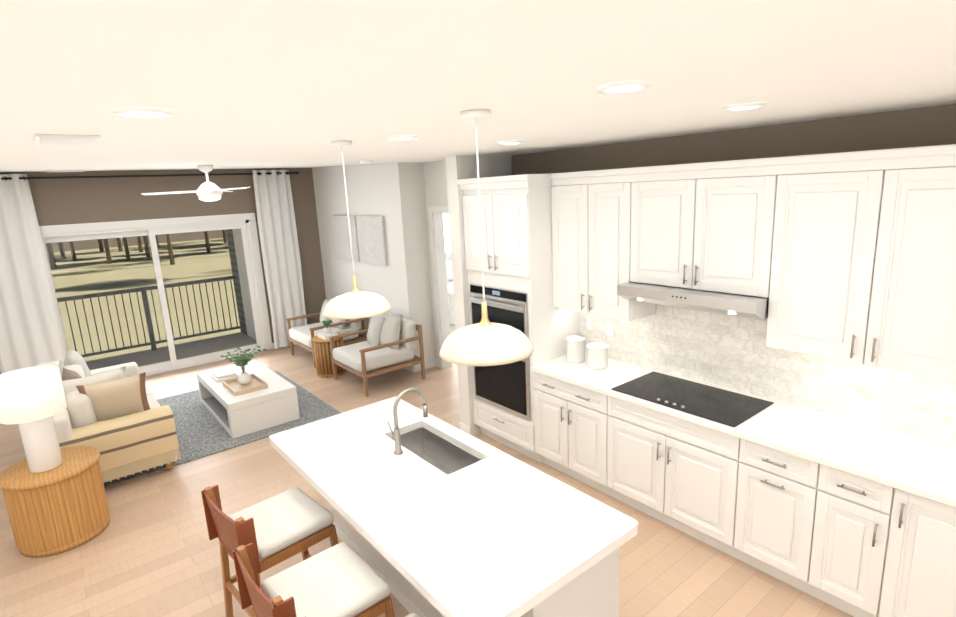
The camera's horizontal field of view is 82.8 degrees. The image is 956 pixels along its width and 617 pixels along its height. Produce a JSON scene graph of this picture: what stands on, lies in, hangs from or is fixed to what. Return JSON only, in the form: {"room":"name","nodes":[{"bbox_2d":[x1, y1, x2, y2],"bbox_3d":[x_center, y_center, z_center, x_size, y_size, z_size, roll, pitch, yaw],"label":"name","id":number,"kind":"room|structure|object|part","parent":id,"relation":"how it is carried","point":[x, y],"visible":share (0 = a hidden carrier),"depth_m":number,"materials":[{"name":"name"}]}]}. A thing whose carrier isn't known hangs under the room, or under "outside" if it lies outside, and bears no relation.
{"room":"kitchen","nodes":[
{"label":"kitchen","id":0,"kind":"room"},
{"bbox_2d":[57,228,255,369],"bbox_3d":[-5.494,-0.406,8.237,4.700,2.780,1.800,-12,16,-37],"label":"balcony","id":1,"kind":"object","parent":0,"point":[195,348],"depth_m":9.23,"materials":[{"name":"grey metal"}]},
{"bbox_2d":[0,168,325,373],"bbox_3d":[-4.786,-0.496,7.534,5.420,2.950,0.120,-12,16,-37],"label":"wall","id":2,"kind":"structure","parent":0,"point":[63,201],"depth_m":7.63,"materials":[{"name":"brown paint"}]},
{"bbox_2d":[39,213,272,375],"bbox_3d":[-4.529,-0.175,7.789,2.820,2.190,0.140,-12,16,-37],"label":"sliding door","id":3,"kind":"structure","parent":2,"relation":"attached to","point":[245,223],"depth_m":7.90,"materials":[{"name":"white"}]},
{"bbox_2d":[312,163,435,361],"bbox_3d":[-1.645,-0.811,8.280,0.565,2.950,2.830,-12,16,-37],"label":"wall","id":4,"kind":"structure","parent":0,"point":[393,194],"depth_m":7.44,"materials":[{"name":"white paint"}]},
{"bbox_3d":[-2.002,-1.071,8.235,0.043,0.670,0.760,-12,16,-37],"label":"relief artwork","id":5,"kind":"part","parent":4,"relation":"part of"},
{"bbox_3d":[-1.491,-0.958,7.610,0.043,0.670,0.750,-12,16,-37],"label":"relief artwork","id":6,"kind":"part","parent":4,"relation":"part of"},
{"bbox_2d":[404,365,414,371],"bbox_3d":[-1.726,0.630,8.385,0.014,0.100,2.724,-12,16,-37],"label":"baseboard","id":7,"kind":"structure","parent":4,"relation":"attached to","point":[411,368],"depth_m":7.38,"materials":[{"name":"white"}]},
{"bbox_2d":[0,345,853,616],"bbox_3d":[-1.261,1.643,4.039,5.940,0.060,10.490,-12,16,-37],"label":"floor","id":8,"kind":"structure","parent":0,"point":[151,550],"depth_m":3.76,"materials":[{"name":"brown wood"}]},
{"bbox_2d":[0,446,109,557],"bbox_3d":[-3.109,1.416,4.019,0.598,0.564,0.598,-12,16,-37],"label":"side table","id":9,"kind":"object","parent":8,"relation":"on","point":[63,507],"visible":0.9,"depth_m":3.82,"materials":[{"name":"brown wood"}]},
{"bbox_2d":[0,365,66,472],"bbox_3d":[-3.142,0.802,3.855,0.380,0.705,0.380,-12,16,-37],"label":"table lamp","id":10,"kind":"object","parent":9,"relation":"on","point":[32,400],"visible":1,"depth_m":3.79,"materials":[{"name":"white ceramic"}]},
{"bbox_2d":[104,371,340,487],"bbox_3d":[-3.229,1.261,6.045,2.700,0.012,2.100,-12,16,-37],"label":"rug","id":11,"kind":"object","parent":8,"relation":"on","point":[201,431],"visible":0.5,"depth_m":5.85,"materials":[{"name":"grey carpet"}]},
{"bbox_2d":[35,348,180,483],"bbox_3d":[-3.793,0.941,5.444,0.944,0.920,2.226,-12,16,-37],"label":"sofa","id":12,"kind":"object","parent":11,"relation":"on","point":[119,418],"visible":0.77,"depth_m":4.77,"materials":[{"name":"beige fabric"}]},
{"bbox_2d":[196,360,299,437],"bbox_3d":[-2.678,0.991,6.252,0.700,0.372,1.400,-12,16,-37],"label":"coffee table","id":13,"kind":"object","parent":11,"relation":"on","point":[275,403],"visible":0.79,"depth_m":5.82,"materials":[{"name":"white wood"}]},
{"bbox_2d":[210,346,267,395],"bbox_3d":[-2.687,0.616,6.086,0.432,0.431,0.900,-12,16,-37],"label":"decor","id":14,"kind":"object","parent":13,"relation":"on","point":[236,384],"visible":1,"depth_m":5.97,"materials":[{"name":"brown wood"}]},
{"bbox_2d":[201,485,338,616],"bbox_3d":[-1.117,1.371,3.030,0.554,0.862,0.484,-15,17,-43],"label":"stool","id":15,"kind":"object","parent":8,"relation":"on","point":[281,527],"visible":0.88,"depth_m":2.93,"materials":[{"name":"white fabric"}]},
{"bbox_2d":[232,542,394,616],"bbox_3d":[-0.714,1.470,2.491,0.554,0.862,0.484,-13,16,-39],"label":"stool","id":16,"kind":"object","parent":8,"relation":"on","point":[342,579],"visible":1,"depth_m":2.42,"materials":[{"name":"white fabric"}]},
{"bbox_2d":[286,297,366,367],"bbox_3d":[-2.292,0.290,8.203,0.880,0.870,0.948,-12,16,-37],"label":"lounge chair","id":17,"kind":"object","parent":8,"relation":"on","point":[302,336],"visible":0.48,"depth_m":8.04,"materials":[{"name":"white fabric"}]},
{"bbox_2d":[312,333,345,376],"bbox_3d":[-2.030,0.632,7.434,0.410,0.507,0.410,-12,16,-37],"label":"table","id":18,"kind":"object","parent":8,"relation":"on","point":[323,357],"visible":0.65,"depth_m":7.28,"materials":[{"name":"brown wood"}]},
{"bbox_2d":[318,320,337,339],"bbox_3d":[-2.033,0.274,7.337,0.200,0.232,0.251,-12,16,-37],"label":"decor","id":19,"kind":"object","parent":18,"relation":"on","point":[327,333],"visible":1,"depth_m":7.33,"materials":[{"name":"white ceramic"}]},
{"bbox_2d":[329,313,425,396],"bbox_3d":[-1.320,0.503,7.014,0.880,0.870,0.908,-12,16,-37],"label":"lounge chair","id":20,"kind":"object","parent":8,"relation":"on","point":[389,344],"visible":0.96,"depth_m":6.84,"materials":[{"name":"white fabric"}]},
{"bbox_2d":[405,613,418,616],"bbox_3d":[-0.334,1.557,2.011,0.554,0.862,0.484,-11,15,-33],"label":"stool","id":21,"kind":"object","parent":8,"relation":"on","point":[412,615],"visible":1,"depth_m":2.24,"materials":[{"name":"white fabric"}]},
{"bbox_2d":[328,501,626,616],"bbox_3d":[-0.200,1.326,3.264,0.596,0.790,2.134,-12,16,-37],"label":"kitchen island","id":22,"kind":"object","parent":8,"relation":"on","point":[595,593],"depth_m":2.56,"materials":[{"name":"white wood"}]},
{"bbox_2d":[269,397,637,616],"bbox_3d":[-0.324,0.944,3.069,0.980,0.050,2.220,-12,16,-37],"label":"island countertop","id":23,"kind":"structure","parent":22,"relation":"on","point":[496,535],"depth_m":2.65,"materials":[{"name":"white stone"}]},
{"bbox_2d":[387,387,427,454],"bbox_3d":[-0.427,0.667,3.328,0.252,0.388,0.097,-12,16,-37],"label":"gooseneck faucet","id":24,"kind":"object","parent":23,"relation":"on","point":[396,436],"visible":1,"depth_m":3.27,"materials":[{"name":"silver metal"}]},
{"bbox_2d":[400,425,480,472],"bbox_3d":[-0.271,0.997,3.412,0.324,0.228,0.749,-12,16,-37],"label":"sink","id":25,"kind":"object","parent":23,"relation":"in","point":[442,452],"depth_m":3.66,"materials":[{"name":"silver metal"}]},
{"bbox_2d":[457,175,528,456],"bbox_3d":[0.403,0.058,4.976,0.632,2.476,0.838,-12,16,-37],"label":"tall cabinet","id":26,"kind":"object","parent":8,"relation":"on","point":[501,392],"depth_m":4.74,"materials":[{"name":"white wood"}]},
{"bbox_2d":[521,170,600,490],"bbox_3d":[0.907,0.169,4.359,0.632,2.476,0.771,-12,16,-37],"label":"tall cabinet","id":27,"kind":"object","parent":8,"relation":"on","point":[562,211],"depth_m":4.38,"materials":[{"name":"white wood"}]},
{"bbox_2d":[601,159,748,552],"bbox_3d":[1.454,0.289,3.691,0.632,2.476,0.974,-12,16,-37],"label":"tall cabinet","id":28,"kind":"object","parent":8,"relation":"on","point":[673,236],"depth_m":3.73,"materials":[{"name":"white wood"}]},
{"bbox_2d":[725,152,840,589],"bbox_3d":[1.893,0.386,3.154,0.632,2.476,0.426,-12,16,-37],"label":"tall cabinet","id":29,"kind":"object","parent":8,"relation":"on","point":[751,362],"depth_m":3.15,"materials":[{"name":"white wood"}]},
{"bbox_2d":[801,146,928,616],"bbox_3d":[2.130,0.438,2.865,0.632,2.476,0.329,-12,16,-37],"label":"tall cabinet","id":30,"kind":"object","parent":8,"relation":"on","point":[881,193],"depth_m":2.84,"materials":[{"name":"white wood"}]},
{"bbox_2d":[873,144,955,616],"bbox_3d":[2.378,0.492,2.562,0.632,2.476,0.460,-12,16,-37],"label":"tall cabinet","id":31,"kind":"object","parent":8,"relation":"on","point":[916,565],"depth_m":2.63,"materials":[{"name":"white wood"}]},
{"bbox_2d":[423,161,447,359],"bbox_3d":[0.013,-0.517,6.577,0.150,2.950,1.940,-12,16,-37],"label":"wall","id":32,"kind":"structure","parent":0,"point":[435,183],"depth_m":6.93,"materials":[{"name":"white paint"}]},
{"bbox_2d":[414,359,438,371],"bbox_3d":[-0.715,0.785,7.456,0.360,0.100,0.040,-12,16,-37],"label":"baseboard","id":33,"kind":"structure","parent":32,"relation":"attached to","point":[434,363],"depth_m":7.48,"materials":[{"name":"white"}]},
{"bbox_2d":[428,206,451,367],"bbox_3d":[-0.225,-0.202,6.955,0.168,2.195,0.980,-12,16,-37],"label":"door frame","id":34,"kind":"structure","parent":32,"relation":"attached to","point":[437,243],"depth_m":7.22,"materials":[{"name":"white wood"}]},
{"bbox_2d":[445,252,454,324],"bbox_3d":[0.110,-0.436,10.364,1.900,1.138,2.200,-12,16,-37],"label":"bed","id":35,"kind":"object","parent":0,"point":[450,288],"visible":0.1,"depth_m":10.02,"materials":[{"name":"white"}]},
{"bbox_2d":[450,324,457,367],"bbox_3d":[0.566,-1.071,9.122,3.980,3.010,5.700,-12,16,-37],"label":"wall","id":36,"kind":"structure","parent":0,"point":[452,328],"depth_m":9.47,"materials":[{"name":"beige paint"}]},
{"bbox_2d":[443,213,450,252],"bbox_3d":[-1.085,-1.469,11.278,2.000,1.300,0.010,-12,16,-37],"label":"bedroom window","id":37,"kind":"structure","parent":36,"relation":"in","point":[447,233],"depth_m":11.59,"materials":[{"name":"white glass"}]},
{"bbox_2d":[0,0,955,171],"bbox_3d":[-1.397,-1.182,3.420,5.940,0.370,10.490,-12,16,-37],"label":"ceiling","id":38,"kind":"structure","parent":0,"point":[246,84],"depth_m":1.45,"materials":[{"name":"white paint"}]},
{"bbox_2d":[45,170,85,171],"bbox_3d":[-4.839,-1.612,6.364,0.380,0.021,0.140,-12,16,-37],"label":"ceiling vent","id":39,"kind":"object","parent":38,"relation":"in","point":[65,170],"visible":0.96,"depth_m":6.31,"materials":[{"name":"white"}]},
{"bbox_2d":[35,134,100,144],"bbox_3d":[-1.795,-0.734,2.372,0.220,0.016,0.300,-12,16,-37],"label":"ceiling vent","id":40,"kind":"object","parent":38,"relation":"in","point":[41,139],"visible":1,"depth_m":2.31,"materials":[{"name":"white"}]},
{"bbox_2d":[113,107,173,117],"bbox_3d":[-1.093,-0.640,1.777,0.168,0.011,0.168,3,14,24],"label":"recessed light","id":41,"kind":"object","parent":38,"relation":"in","point":[132,112],"depth_m":1.75,"materials":[{"name":"white"}]},
{"bbox_2d":[0,170,306,373],"bbox_3d":[-4.564,-0.454,7.550,4.530,2.800,0.144,-12,16,-37],"label":"curtain","id":42,"kind":"object","parent":38,"relation":"hanging from","point":[30,332],"visible":0.9,"depth_m":6.85,"materials":[{"name":"white fabric"}]},
{"bbox_2d":[141,165,249,200],"bbox_3d":[-2.837,-1.286,5.575,0.942,0.367,1.511,-12,16,-37],"label":"ceiling fan","id":43,"kind":"object","parent":38,"relation":"hanging from","point":[207,190],"visible":1,"depth_m":5.59,"materials":[{"name":"white"}]},
{"bbox_2d":[323,141,391,318],"bbox_3d":[-0.755,-0.466,3.193,0.410,0.989,0.410,-12,16,-37],"label":"pendant light","id":44,"kind":"object","parent":38,"relation":"hanging from","point":[356,303],"visible":1,"depth_m":3.16,"materials":[{"name":"white"}]},
{"bbox_2d":[360,160,372,163],"bbox_3d":[-1.110,-1.452,5.386,0.130,0.034,0.130,-12,16,-37],"label":"smoke detector","id":45,"kind":"object","parent":38,"relation":"attached to","point":[365,161],"visible":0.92,"depth_m":5.34,"materials":[{"name":"white plastic"}]},
{"bbox_2d":[387,135,417,140],"bbox_3d":[-0.413,-0.938,2.984,0.168,0.011,0.168,8,17,41],"label":"recessed light","id":46,"kind":"object","parent":38,"relation":"in","point":[403,137],"depth_m":2.94,"materials":[{"name":"white"}]},
{"bbox_2d":[439,109,533,365],"bbox_3d":[0.013,-0.297,2.254,0.410,0.989,0.410,-12,16,-37],"label":"pendant light","id":47,"kind":"object","parent":38,"relation":"hanging from","point":[484,342],"visible":1,"depth_m":2.22,"materials":[{"name":"white metal"}]},
{"bbox_2d":[498,141,523,144],"bbox_3d":[0.221,-1.112,3.641,0.168,0.011,0.168,8,17,41],"label":"recessed light","id":48,"kind":"object","parent":38,"relation":"in","point":[504,142],"depth_m":3.60,"materials":[{"name":"white"}]},
{"bbox_2d":[597,81,651,93],"bbox_3d":[0.468,-0.707,1.737,0.168,0.011,0.168,3,14,24],"label":"recessed light","id":49,"kind":"object","parent":38,"relation":"in","point":[623,87],"depth_m":1.72,"materials":[{"name":"white"}]},
{"bbox_2d":[723,103,766,110],"bbox_3d":[1.162,-0.878,2.366,0.168,0.011,0.168,8,17,41],"label":"recessed light","id":50,"kind":"object","parent":38,"relation":"in","point":[747,106],"depth_m":2.34,"materials":[{"name":"white"}]},
{"bbox_2d":[445,155,511,435],"bbox_3d":[0.271,-0.285,5.461,1.180,2.950,0.160,-12,16,-37],"label":"wall","id":51,"kind":"structure","parent":0,"point":[461,167],"depth_m":5.05,"materials":[{"name":"white paint"}]},
{"bbox_2d":[460,422,470,431],"bbox_3d":[0.219,1.107,5.782,1.044,0.100,0.014,-12,16,-37],"label":"baseboard","id":52,"kind":"structure","parent":51,"relation":"attached to","point":[463,427],"depth_m":5.40,"materials":[{"name":"white wood"}]},
{"bbox_2d":[511,104,955,174],"bbox_3d":[2.166,0.087,3.347,0.120,2.950,5.560,-12,16,-37],"label":"wall","id":53,"kind":"structure","parent":0,"point":[926,126],"depth_m":3.38,"materials":[{"name":"brown paint"}]},
{"label":"outside","id":54,"kind":"structure","parent":0,"visible":0},
{"bbox_2d":[45,230,240,361],"bbox_3d":[-75.963,-26.222,112.681,360.000,26.074,251.000,-12,16,-37],"label":"scenery","id":55,"kind":"structure","parent":54,"point":[101,252],"depth_m":56.10,"materials":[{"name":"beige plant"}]}
]}

